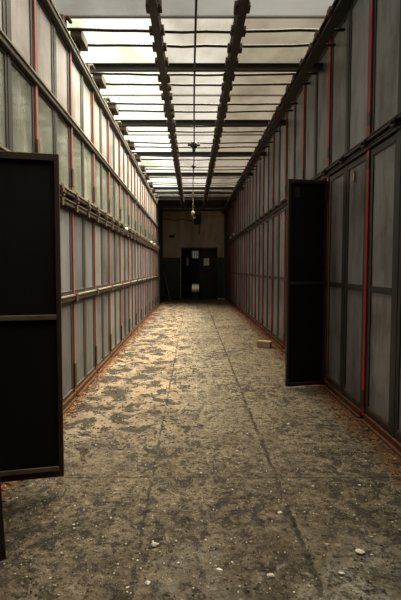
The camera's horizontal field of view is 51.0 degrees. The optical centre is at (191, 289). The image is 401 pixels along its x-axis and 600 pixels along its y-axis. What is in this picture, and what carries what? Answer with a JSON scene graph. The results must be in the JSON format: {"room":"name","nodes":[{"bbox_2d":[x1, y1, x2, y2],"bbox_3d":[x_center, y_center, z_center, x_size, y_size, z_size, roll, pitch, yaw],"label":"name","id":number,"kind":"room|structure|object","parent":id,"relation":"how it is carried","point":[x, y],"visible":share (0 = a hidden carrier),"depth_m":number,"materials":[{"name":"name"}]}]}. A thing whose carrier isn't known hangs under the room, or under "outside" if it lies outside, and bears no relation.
{"room":"abandoned industrial corridor","nodes":[
{"label":"abandoned industrial corridor","id":0,"kind":"room"},
{"bbox_2d":[159,208,159,286],"bbox_3d":[-1.840,-1.278,9.096,0.920,4.600,22.300,0,3,0],"label":"wall","id":1,"kind":"structure","parent":0,"point":[159,208],"depth_m":19.77,"materials":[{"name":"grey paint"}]},
{"bbox_2d":[158,208,159,303],"bbox_3d":[-1.365,-1.387,17.093,0.070,3.980,0.055,0,3,0],"label":"trim","id":2,"kind":"structure","parent":1,"relation":"attached to","point":[158,208],"depth_m":17.07,"materials":[{"name":"metal"}]},
{"bbox_2d":[160,208,162,298],"bbox_3d":[-1.465,-1.757,20.146,0.130,4.400,0.180,0,3,0],"label":"trim","id":3,"kind":"structure","parent":1,"relation":"attached to","point":[161,212],"depth_m":20.06,"materials":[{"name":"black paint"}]},
{"bbox_2d":[159,209,229,210],"bbox_3d":[0.020,-3.624,19.087,3.380,0.090,0.056,0,3,0],"label":"crossbeam","id":4,"kind":"object","parent":1,"relation":"attached to","point":[159,209],"visible":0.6,"depth_m":19.07,"materials":[{"name":"metal"}]},
{"bbox_2d":[159,206,231,207],"bbox_3d":[0.020,-3.568,18.018,3.380,0.090,0.056,0,3,0],"label":"crossbeam","id":5,"kind":"object","parent":1,"relation":"attached to","point":[160,206],"visible":0.64,"depth_m":17.99,"materials":[{"name":"metal"}]},
{"bbox_2d":[52,0,333,205],"bbox_3d":[0.150,-3.392,8.960,4.900,0.084,22.650,0,3,0],"label":"ceiling","id":6,"kind":"structure","parent":0,"point":[264,14],"depth_m":5.29,"materials":[{"name":"grey glass"}]},
{"bbox_2d":[163,208,223,298],"bbox_3d":[0.150,-1.865,20.305,4.900,4.600,0.150,0,3,0],"label":"wall","id":7,"kind":"structure","parent":0,"point":[186,234],"depth_m":20.20,"materials":[{"name":"paint"}]},
{"bbox_2d":[194,211,200,234],"bbox_3d":[0.255,-3.189,20.020,0.350,1.108,0.319,0,3,0],"label":"wall lamp","id":8,"kind":"object","parent":7,"relation":"attached to","point":[197,221],"visible":0.92,"depth_m":19.98,"materials":[{"name":"metal"}]},
{"bbox_2d":[180,248,216,298],"bbox_3d":[0.328,-0.821,20.633,1.785,2.480,0.825,0,3,0],"label":"door","id":9,"kind":"structure","parent":7,"relation":"in","point":[207,256],"depth_m":20.32,"materials":[{"name":"brown paint"}]},
{"bbox_2d":[224,211,227,298],"bbox_3d":[1.630,-1.755,20.111,0.180,4.400,0.250,0,3,0],"label":"trim","id":10,"kind":"structure","parent":7,"relation":"attached to","point":[226,212],"depth_m":19.99,"materials":[{"name":"black metal"}]},
{"bbox_2d":[192,249,198,282],"bbox_3d":[0.350,-2.084,31.159,3.700,3.900,21.550,0,3,0],"label":"wall","id":11,"kind":"structure","parent":0,"point":[195,262],"depth_m":41.76,"materials":[{"name":"black paint"}]},
{"bbox_2d":[192,250,198,258],"bbox_3d":[0.270,-3.523,41.723,0.830,0.830,0.060,0,3,0],"label":"window","id":12,"kind":"structure","parent":11,"relation":"in","point":[195,253],"depth_m":41.71,"materials":[{"name":"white glass"}]},
{"bbox_2d":[0,283,400,599],"bbox_3d":[0.150,0.511,20.054,4.900,0.120,44.000,0,3,0],"label":"floor","id":13,"kind":"structure","parent":0,"point":[43,535],"depth_m":2.84,"materials":[{"name":"beige concrete"}]},
{"bbox_2d":[0,479,5,560],"bbox_3d":[-1.368,-0.599,2.072,0.923,3.980,1.071,0,3,0],"label":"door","id":14,"kind":"structure","parent":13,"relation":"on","point":[2,535],"depth_m":2.03,"materials":[{"name":"black paint"}]},
{"bbox_2d":[0,0,63,484],"bbox_3d":[-1.340,-0.655,3.132,0.980,3.980,1.088,0,3,0],"label":"bay","id":15,"kind":"object","parent":13,"relation":"on","point":[31,365],"visible":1,"depth_m":2.71,"materials":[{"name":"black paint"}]},
{"bbox_2d":[32,0,77,414],"bbox_3d":[-1.541,-0.775,4.206,0.578,4.106,1.070,0,3,0],"label":"bay","id":16,"kind":"object","parent":13,"relation":"on","point":[52,40],"depth_m":4.32,"materials":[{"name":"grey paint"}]},
{"bbox_2d":[68,45,98,396],"bbox_3d":[-1.541,-0.831,5.275,0.578,4.105,1.070,0,3,0],"label":"bay","id":17,"kind":"object","parent":13,"relation":"on","point":[81,82],"depth_m":5.22,"materials":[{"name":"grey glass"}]},
{"bbox_2d":[70,31,87,54],"bbox_3d":[-1.298,-2.832,4.828,0.135,0.190,0.320,0,3,0],"label":"block","id":18,"kind":"object","parent":17,"relation":"on","point":[78,37],"visible":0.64,"depth_m":4.76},
{"bbox_2d":[67,28,344,33],"bbox_3d":[0.155,-2.884,4.671,3.091,0.056,0.044,0,3,0],"label":"rod","id":19,"kind":"object","parent":18,"relation":"attached to","point":[68,29],"visible":0.77,"depth_m":4.66,"materials":[{"name":"metal"}]},
{"bbox_2d":[88,43,335,47],"bbox_3d":[0.155,-2.897,4.979,3.090,0.047,0.041,0,3,0],"label":"rod","id":20,"kind":"object","parent":18,"relation":"attached to","point":[110,44],"visible":0.73,"depth_m":4.97,"materials":[{"name":"metal"}]},
{"bbox_2d":[91,85,112,372],"bbox_3d":[-1.541,-0.887,6.343,0.578,4.105,1.070,0,3,0],"label":"bay","id":21,"kind":"object","parent":13,"relation":"on","point":[101,112],"depth_m":6.30,"materials":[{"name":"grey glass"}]},
{"bbox_2d":[92,74,105,90],"bbox_3d":[-1.298,-2.886,5.872,0.135,0.190,0.320,0,3,0],"label":"block","id":22,"kind":"object","parent":21,"relation":"on","point":[99,79],"visible":0.58,"depth_m":5.80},
{"bbox_2d":[91,72,316,76],"bbox_3d":[0.155,-2.937,5.715,3.091,0.055,0.044,0,3,0],"label":"rod","id":23,"kind":"object","parent":22,"relation":"attached to","point":[101,73],"visible":0.77,"depth_m":5.70,"materials":[{"name":"metal"}]},
{"bbox_2d":[106,82,310,85],"bbox_3d":[0.155,-2.954,6.024,3.092,0.057,0.043,0,3,0],"label":"rod","id":24,"kind":"object","parent":22,"relation":"attached to","point":[303,83],"visible":0.75,"depth_m":6.01,"materials":[{"name":"metal"}]},
{"bbox_2d":[106,115,122,356],"bbox_3d":[-1.548,-0.879,7.415,0.565,3.980,1.071,0,3,0],"label":"bay","id":25,"kind":"object","parent":13,"relation":"on","point":[114,133],"visible":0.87,"depth_m":7.36,"materials":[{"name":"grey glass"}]},
{"bbox_2d":[108,104,118,117],"bbox_3d":[-1.298,-2.941,6.916,0.135,0.190,0.320,0,3,0],"label":"block","id":26,"kind":"object","parent":25,"relation":"on","point":[113,108],"visible":0.66,"depth_m":6.84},
{"bbox_2d":[107,102,297,105],"bbox_3d":[0.155,-2.994,6.758,3.092,0.052,0.044,0,3,0],"label":"rod","id":27,"kind":"object","parent":26,"relation":"attached to","point":[116,103],"visible":0.76,"depth_m":6.75,"materials":[{"name":"metal"}]},
{"bbox_2d":[119,109,292,112],"bbox_3d":[0.155,-3.007,7.066,3.091,0.051,0.042,0,3,0],"label":"rod","id":28,"kind":"object","parent":26,"relation":"attached to","point":[290,110],"visible":0.75,"depth_m":7.06,"materials":[{"name":"metal"}]},
{"bbox_2d":[118,136,130,345],"bbox_3d":[-1.548,-0.935,8.483,0.565,3.980,1.071,0,3,0],"label":"bay","id":29,"kind":"object","parent":13,"relation":"on","point":[124,150],"visible":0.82,"depth_m":8.43,"materials":[{"name":"grey metal"}]},
{"bbox_2d":[119,126,127,136],"bbox_3d":[-1.298,-2.996,7.959,0.135,0.190,0.320,0,3,0],"label":"block","id":30,"kind":"object","parent":29,"relation":"on","point":[124,130],"visible":0.52,"depth_m":7.89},
{"bbox_2d":[125,126,266,126],"bbox_3d":[0.155,-3.050,7.801,3.091,0.054,0.044,0,3,0],"label":"rod","id":31,"kind":"object","parent":30,"relation":"attached to","point":[125,126],"visible":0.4,"depth_m":7.79,"materials":[{"name":"metal"}]},
{"bbox_2d":[128,130,279,132],"bbox_3d":[0.155,-3.064,8.111,3.091,0.056,0.042,0,3,0],"label":"rod","id":32,"kind":"object","parent":30,"relation":"attached to","point":[128,130],"visible":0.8,"depth_m":8.10,"materials":[{"name":"metal"}]},
{"bbox_2d":[128,152,137,336],"bbox_3d":[-1.548,-0.991,9.552,0.565,3.980,1.071,0,3,0],"label":"bay","id":33,"kind":"object","parent":13,"relation":"on","point":[132,163],"visible":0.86,"depth_m":9.54,"materials":[{"name":"grey metal"}]},
{"bbox_2d":[128,143,135,151],"bbox_3d":[-1.298,-3.050,9.003,0.135,0.190,0.320,0,3,0],"label":"block","id":34,"kind":"object","parent":33,"relation":"on","point":[131,145],"visible":0.6,"depth_m":8.93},
{"bbox_2d":[128,141,272,143],"bbox_3d":[0.155,-3.103,8.845,3.091,0.051,0.044,0,3,0],"label":"rod","id":35,"kind":"object","parent":34,"relation":"attached to","point":[131,141],"visible":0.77,"depth_m":8.84,"materials":[{"name":"metal"}]},
{"bbox_2d":[135,146,269,147],"bbox_3d":[0.155,-3.114,9.154,3.091,0.052,0.044,0,3,0],"label":"rod","id":36,"kind":"object","parent":34,"relation":"attached to","point":[135,146],"visible":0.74,"depth_m":9.14,"materials":[{"name":"metal"}]},
{"bbox_2d":[134,164,142,328],"bbox_3d":[-1.548,-1.047,10.620,0.565,3.980,1.071,0,3,0],"label":"bay","id":37,"kind":"object","parent":13,"relation":"on","point":[138,172],"visible":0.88,"depth_m":10.59,"materials":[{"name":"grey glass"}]},
{"bbox_2d":[135,156,140,163],"bbox_3d":[-1.298,-3.105,10.046,0.135,0.190,0.320,0,3,0],"label":"block","id":38,"kind":"object","parent":37,"relation":"on","point":[137,158],"visible":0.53,"depth_m":9.94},
{"bbox_2d":[151,156,250,156],"bbox_3d":[0.155,-3.158,9.889,3.091,0.057,0.042,0,3,0],"label":"rod","id":39,"kind":"object","parent":38,"relation":"attached to","point":[151,156],"visible":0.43,"depth_m":9.88,"materials":[{"name":"metal"}]},
{"bbox_2d":[141,158,261,160],"bbox_3d":[0.155,-3.171,10.198,3.091,0.057,0.043,0,3,0],"label":"rod","id":40,"kind":"object","parent":38,"relation":"attached to","point":[141,158],"visible":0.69,"depth_m":10.19,"materials":[{"name":"metal"}]},
{"bbox_2d":[139,174,146,322],"bbox_3d":[-1.548,-1.103,11.689,0.565,3.980,1.071,0,3,0],"label":"bay","id":41,"kind":"object","parent":13,"relation":"on","point":[143,181],"visible":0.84,"depth_m":11.66,"materials":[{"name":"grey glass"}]},
{"bbox_2d":[145,183,150,318],"bbox_3d":[-1.548,-1.159,12.757,0.565,3.980,1.071,0,3,0],"label":"bay","id":42,"kind":"object","parent":13,"relation":"on","point":[147,188],"visible":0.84,"depth_m":12.68,"materials":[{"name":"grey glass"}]},
{"bbox_2d":[149,189,153,314],"bbox_3d":[-1.548,-1.215,13.826,0.565,3.980,1.071,0,3,0],"label":"bay","id":43,"kind":"object","parent":13,"relation":"on","point":[151,194],"visible":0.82,"depth_m":13.80,"materials":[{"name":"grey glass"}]},
{"bbox_2d":[152,195,156,310],"bbox_3d":[-1.548,-1.271,14.894,0.565,3.980,1.071,0,3,0],"label":"bay","id":44,"kind":"object","parent":13,"relation":"on","point":[153,197],"visible":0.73,"depth_m":14.88,"materials":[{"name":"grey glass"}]},
{"bbox_2d":[150,541,158,546],"bbox_3d":[-0.203,1.373,2.267,0.051,0.020,0.030,0,3,0],"label":"chip","id":45,"kind":"object","parent":13,"relation":"on","point":[153,544],"visible":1,"depth_m":2.26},
{"bbox_2d":[155,200,158,307],"bbox_3d":[-1.548,-1.327,15.963,0.565,3.980,1.071,0,3,0],"label":"bay","id":46,"kind":"object","parent":13,"relation":"on","point":[156,202],"visible":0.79,"depth_m":15.81,"materials":[{"name":"grey metal"}]},
{"bbox_2d":[157,205,159,305],"bbox_3d":[-1.548,-1.369,16.768,0.565,3.980,0.543,0,3,0],"label":"bay","id":47,"kind":"object","parent":13,"relation":"on","point":[158,206],"visible":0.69,"depth_m":16.54,"materials":[{"name":"red paint"}]},
{"bbox_2d":[1,304,400,599],"bbox_3d":[0.165,0.997,9.455,2.994,0.018,16.394,0,3,0],"label":"debris","id":48,"kind":"object","parent":13,"relation":"on","point":[124,348],"visible":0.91,"depth_m":3.68,"materials":[{"name":"paint"}]},
{"bbox_2d":[230,200,233,303],"bbox_3d":[1.890,-1.615,17.828,0.560,4.360,1.202,0,3,0],"label":"bay","id":49,"kind":"object","parent":13,"relation":"on","point":[232,202],"visible":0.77,"depth_m":17.76,"materials":[{"name":"metal"}]},
{"bbox_2d":[232,196,236,306],"bbox_3d":[1.890,-1.552,16.627,0.560,4.360,1.202,0,3,0],"label":"bay","id":50,"kind":"object","parent":13,"relation":"on","point":[235,201],"visible":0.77,"depth_m":16.55,"materials":[{"name":"metal"}]},
{"bbox_2d":[156,197,236,199],"bbox_3d":[0.020,-3.458,15.931,3.380,0.090,0.056,0,3,0],"label":"crossbeam","id":51,"kind":"object","parent":50,"relation":"attached to","point":[159,198],"visible":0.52,"depth_m":15.90,"materials":[{"name":"metal"}]},
{"bbox_2d":[221,0,351,213],"bbox_3d":[1.397,-3.038,9.889,0.145,0.113,18.468,0,3,0],"label":"rail","id":52,"kind":"object","parent":51,"relation":"attached to","point":[336,11],"visible":1,"depth_m":5.45,"materials":[{"name":"metal"}]},
{"bbox_2d":[235,191,240,309],"bbox_3d":[1.890,-1.489,15.425,0.560,4.360,1.202,0,3,0],"label":"bay","id":53,"kind":"object","parent":13,"relation":"on","point":[238,192],"visible":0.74,"depth_m":15.40,"materials":[{"name":"metal"}]},
{"bbox_2d":[239,181,244,312],"bbox_3d":[1.890,-1.426,14.224,0.560,4.360,1.202,0,3,0],"label":"bay","id":54,"kind":"object","parent":13,"relation":"on","point":[242,215],"visible":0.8,"depth_m":14.21,"materials":[{"name":"metal"}]},
{"bbox_2d":[151,187,243,189],"bbox_3d":[0.020,-3.349,13.844,3.380,0.090,0.056,0,3,0],"label":"crossbeam","id":55,"kind":"object","parent":54,"relation":"attached to","point":[154,188],"visible":0.64,"depth_m":13.83,"materials":[{"name":"metal"}]},
{"bbox_2d":[242,176,249,317],"bbox_3d":[1.890,-1.363,13.023,0.560,4.360,1.202,0,3,0],"label":"bay","id":56,"kind":"object","parent":13,"relation":"on","point":[246,230],"visible":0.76,"depth_m":12.97,"materials":[{"name":"metal"}]},
{"bbox_2d":[248,162,256,322],"bbox_3d":[1.890,-1.300,11.821,0.560,4.360,1.202,0,3,0],"label":"bay","id":57,"kind":"object","parent":13,"relation":"on","point":[252,256],"visible":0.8,"depth_m":11.80,"materials":[{"name":"metal"}]},
{"bbox_2d":[143,172,252,175],"bbox_3d":[0.020,-3.240,11.757,3.380,0.090,0.056,0,3,0],"label":"crossbeam","id":58,"kind":"object","parent":57,"relation":"attached to","point":[147,173],"visible":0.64,"depth_m":11.75,"materials":[{"name":"metal"}]},
{"bbox_2d":[253,149,263,329],"bbox_3d":[1.890,-1.238,10.620,0.560,4.360,1.202,0,3,0],"label":"bay","id":59,"kind":"object","parent":13,"relation":"on","point":[258,322],"visible":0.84,"depth_m":10.59,"materials":[{"name":"metal"}]},
{"bbox_2d":[257,340,271,347],"bbox_3d":[1.370,1.022,7.964,0.260,0.126,0.130,2,3,28],"label":"brick","id":60,"kind":"object","parent":13,"relation":"on","point":[260,343],"visible":1,"depth_m":7.91,"materials":[{"name":"beige brick"}]},
{"bbox_2d":[261,133,274,337],"bbox_3d":[1.890,-1.175,9.418,0.560,4.360,1.202,0,3,0],"label":"bay","id":61,"kind":"object","parent":13,"relation":"on","point":[269,158],"visible":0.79,"depth_m":9.39,"materials":[{"name":"metal"}]},
{"bbox_2d":[132,152,265,155],"bbox_3d":[0.020,-3.130,9.669,3.380,0.090,0.056,0,3,0],"label":"crossbeam","id":62,"kind":"object","parent":61,"relation":"attached to","point":[137,153],"visible":0.64,"depth_m":9.65,"materials":[{"name":"metal"}]},
{"bbox_2d":[145,0,184,208],"bbox_3d":[-0.370,-3.002,9.105,0.176,0.103,16.900,0,3,0],"label":"rail","id":63,"kind":"object","parent":62,"relation":"hanging from","point":[153,7],"visible":1,"depth_m":5.55,"materials":[{"name":"metal"}]},
{"bbox_2d":[202,0,250,208],"bbox_3d":[0.490,-3.002,9.105,0.173,0.103,16.900,0,3,0],"label":"rail","id":64,"kind":"object","parent":62,"relation":"hanging from","point":[242,8],"visible":1,"depth_m":5.51,"materials":[{"name":"metal"}]},
{"bbox_2d":[270,112,286,348],"bbox_3d":[1.890,-1.112,8.217,0.560,4.360,1.202,0,3,0],"label":"bay","id":65,"kind":"object","parent":13,"relation":"on","point":[280,138],"visible":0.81,"depth_m":8.17,"materials":[{"name":"metal"}]},
{"bbox_2d":[115,120,285,125],"bbox_3d":[0.020,-3.021,7.582,3.380,0.090,0.056,0,3,0],"label":"crossbeam","id":66,"kind":"object","parent":65,"relation":"attached to","point":[124,122],"visible":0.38,"depth_m":7.58,"materials":[{"name":"metal"}]},
{"bbox_2d":[282,81,305,352],"bbox_3d":[1.890,-1.049,7.016,0.560,4.360,1.202,0,3,0],"label":"bay","id":67,"kind":"object","parent":13,"relation":"on","point":[295,119],"visible":0.26,"depth_m":6.91,"materials":[{"name":"metal"}]},
{"bbox_2d":[285,37,332,386],"bbox_3d":[1.665,-0.982,5.749,1.010,4.360,1.333,0,3,0],"label":"bay","id":68,"kind":"object","parent":13,"relation":"on","point":[307,214],"visible":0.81,"depth_m":5.21,"materials":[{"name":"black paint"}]},
{"bbox_2d":[85,63,322,71],"bbox_3d":[0.020,-2.912,5.495,3.380,0.090,0.056,0,3,0],"label":"crossbeam","id":69,"kind":"object","parent":68,"relation":"attached to","point":[99,67],"visible":0.64,"depth_m":5.49,"materials":[{"name":"metal"}]},
{"bbox_2d":[295,187,299,196],"bbox_3d":[1.280,-1.189,5.102,0.060,0.120,0.005,-1,3,-12],"label":"number tag","id":70,"kind":"object","parent":68,"relation":"attached to","point":[297,189],"visible":1,"depth_m":5.10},
{"bbox_2d":[322,0,374,417],"bbox_3d":[1.890,-0.923,4.613,0.560,4.360,1.202,0,3,0],"label":"bay","id":71,"kind":"object","parent":13,"relation":"on","point":[353,52],"visible":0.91,"depth_m":4.53,"materials":[{"name":"metal"}]},
{"bbox_2d":[355,549,364,553],"bbox_3d":[0.887,1.377,2.209,0.048,0.019,0.032,-1,3,-17],"label":"chip","id":72,"kind":"object","parent":13,"relation":"on","point":[359,551],"visible":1,"depth_m":2.20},
{"bbox_2d":[360,0,400,457],"bbox_3d":[1.890,-0.860,3.412,0.560,4.360,1.202,0,3,0],"label":"bay","id":73,"kind":"object","parent":13,"relation":"on","point":[382,416],"visible":1,"depth_m":3.70,"materials":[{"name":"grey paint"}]},
{"bbox_3d":[0.054,-2.983,14.744,0.168,0.771,1.564,0,3,0],"label":"hook","id":74,"kind":"object","parent":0,"visible":0},
{"bbox_2d":[193,0,197,199],"bbox_3d":[0.040,-3.015,8.304,0.042,0.032,15.300,0,3,0],"label":"conduit","id":75,"kind":"object","parent":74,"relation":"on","point":[196,1],"visible":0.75,"depth_m":5.46,"materials":[{"name":"metal"}]},
{"bbox_2d":[188,141,199,151],"bbox_3d":[0.040,-2.969,8.707,0.255,0.214,0.135,0,3,0],"label":"fitting","id":76,"kind":"object","parent":75,"relation":"attached to","point":[193,145],"visible":1,"depth_m":8.66,"materials":[{"name":"metal"}]},
{"bbox_3d":[-1.298,-3.160,11.090,0.135,0.190,0.320,0,3,0],"label":"block","id":77,"kind":"object","parent":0,"visible":0},
{"bbox_2d":[143,166,256,167],"bbox_3d":[0.155,-3.211,10.932,3.091,0.054,0.045,0,3,0],"label":"rod","id":78,"kind":"object","parent":77,"relation":"attached to","point":[143,166],"visible":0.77,"depth_m":10.92,"materials":[{"name":"metal"}]},
{"bbox_2d":[146,169,254,170],"bbox_3d":[0.155,-3.225,11.241,3.090,0.053,0.044,0,3,0],"label":"rod","id":79,"kind":"object","parent":77,"relation":"attached to","point":[146,169],"visible":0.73,"depth_m":11.23,"materials":[{"name":"metal"}]},
{"bbox_3d":[-1.298,-3.214,12.133,0.135,0.190,0.320,0,3,0],"label":"block","id":80,"kind":"object","parent":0,"visible":0},
{"bbox_2d":[150,177,249,178],"bbox_3d":[0.155,-3.280,12.286,3.091,0.050,0.044,0,3,0],"label":"rod","id":81,"kind":"object","parent":80,"relation":"attached to","point":[150,177],"visible":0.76,"depth_m":12.27,"materials":[{"name":"metal"}]},
{"bbox_3d":[-1.298,-3.269,13.177,0.135,0.190,0.320,0,3,0],"label":"block","id":82,"kind":"object","parent":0,"visible":0},
{"bbox_2d":[150,182,246,183],"bbox_3d":[0.155,-3.321,13.019,3.091,0.058,0.044,0,3,0],"label":"rod","id":83,"kind":"object","parent":82,"relation":"attached to","point":[150,182],"visible":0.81,"depth_m":13.01,"materials":[{"name":"metal"}]},
{"bbox_2d":[153,184,245,185],"bbox_3d":[0.155,-3.338,13.329,3.091,0.057,0.041,0,3,0],"label":"rod","id":84,"kind":"object","parent":82,"relation":"attached to","point":[153,184],"visible":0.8,"depth_m":13.32,"materials":[{"name":"metal"}]},
{"bbox_3d":[-1.298,-3.324,14.221,0.135,0.190,0.320,0,3,0],"label":"block","id":85,"kind":"object","parent":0,"visible":0},
{"bbox_2d":[156,190,241,191],"bbox_3d":[0.155,-3.392,14.372,3.091,0.052,0.043,0,3,0],"label":"rod","id":86,"kind":"object","parent":85,"relation":"attached to","point":[156,190],"visible":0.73,"depth_m":14.36,"materials":[{"name":"metal"}]},
{"bbox_3d":[-1.298,-3.378,15.264,0.135,0.190,0.320,0,3,0],"label":"block","id":87,"kind":"object","parent":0,"visible":0},
{"bbox_2d":[156,194,238,194],"bbox_3d":[0.155,-3.431,15.107,3.091,0.057,0.042,0,3,0],"label":"rod","id":88,"kind":"object","parent":87,"relation":"attached to","point":[156,194],"visible":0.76,"depth_m":15.09,"materials":[{"name":"metal"}]},
{"bbox_2d":[166,195,237,196],"bbox_3d":[0.155,-3.444,15.416,3.090,0.051,0.044,0,3,0],"label":"rod","id":89,"kind":"object","parent":87,"relation":"attached to","point":[235,195],"visible":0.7,"depth_m":15.41,"materials":[{"name":"metal"}]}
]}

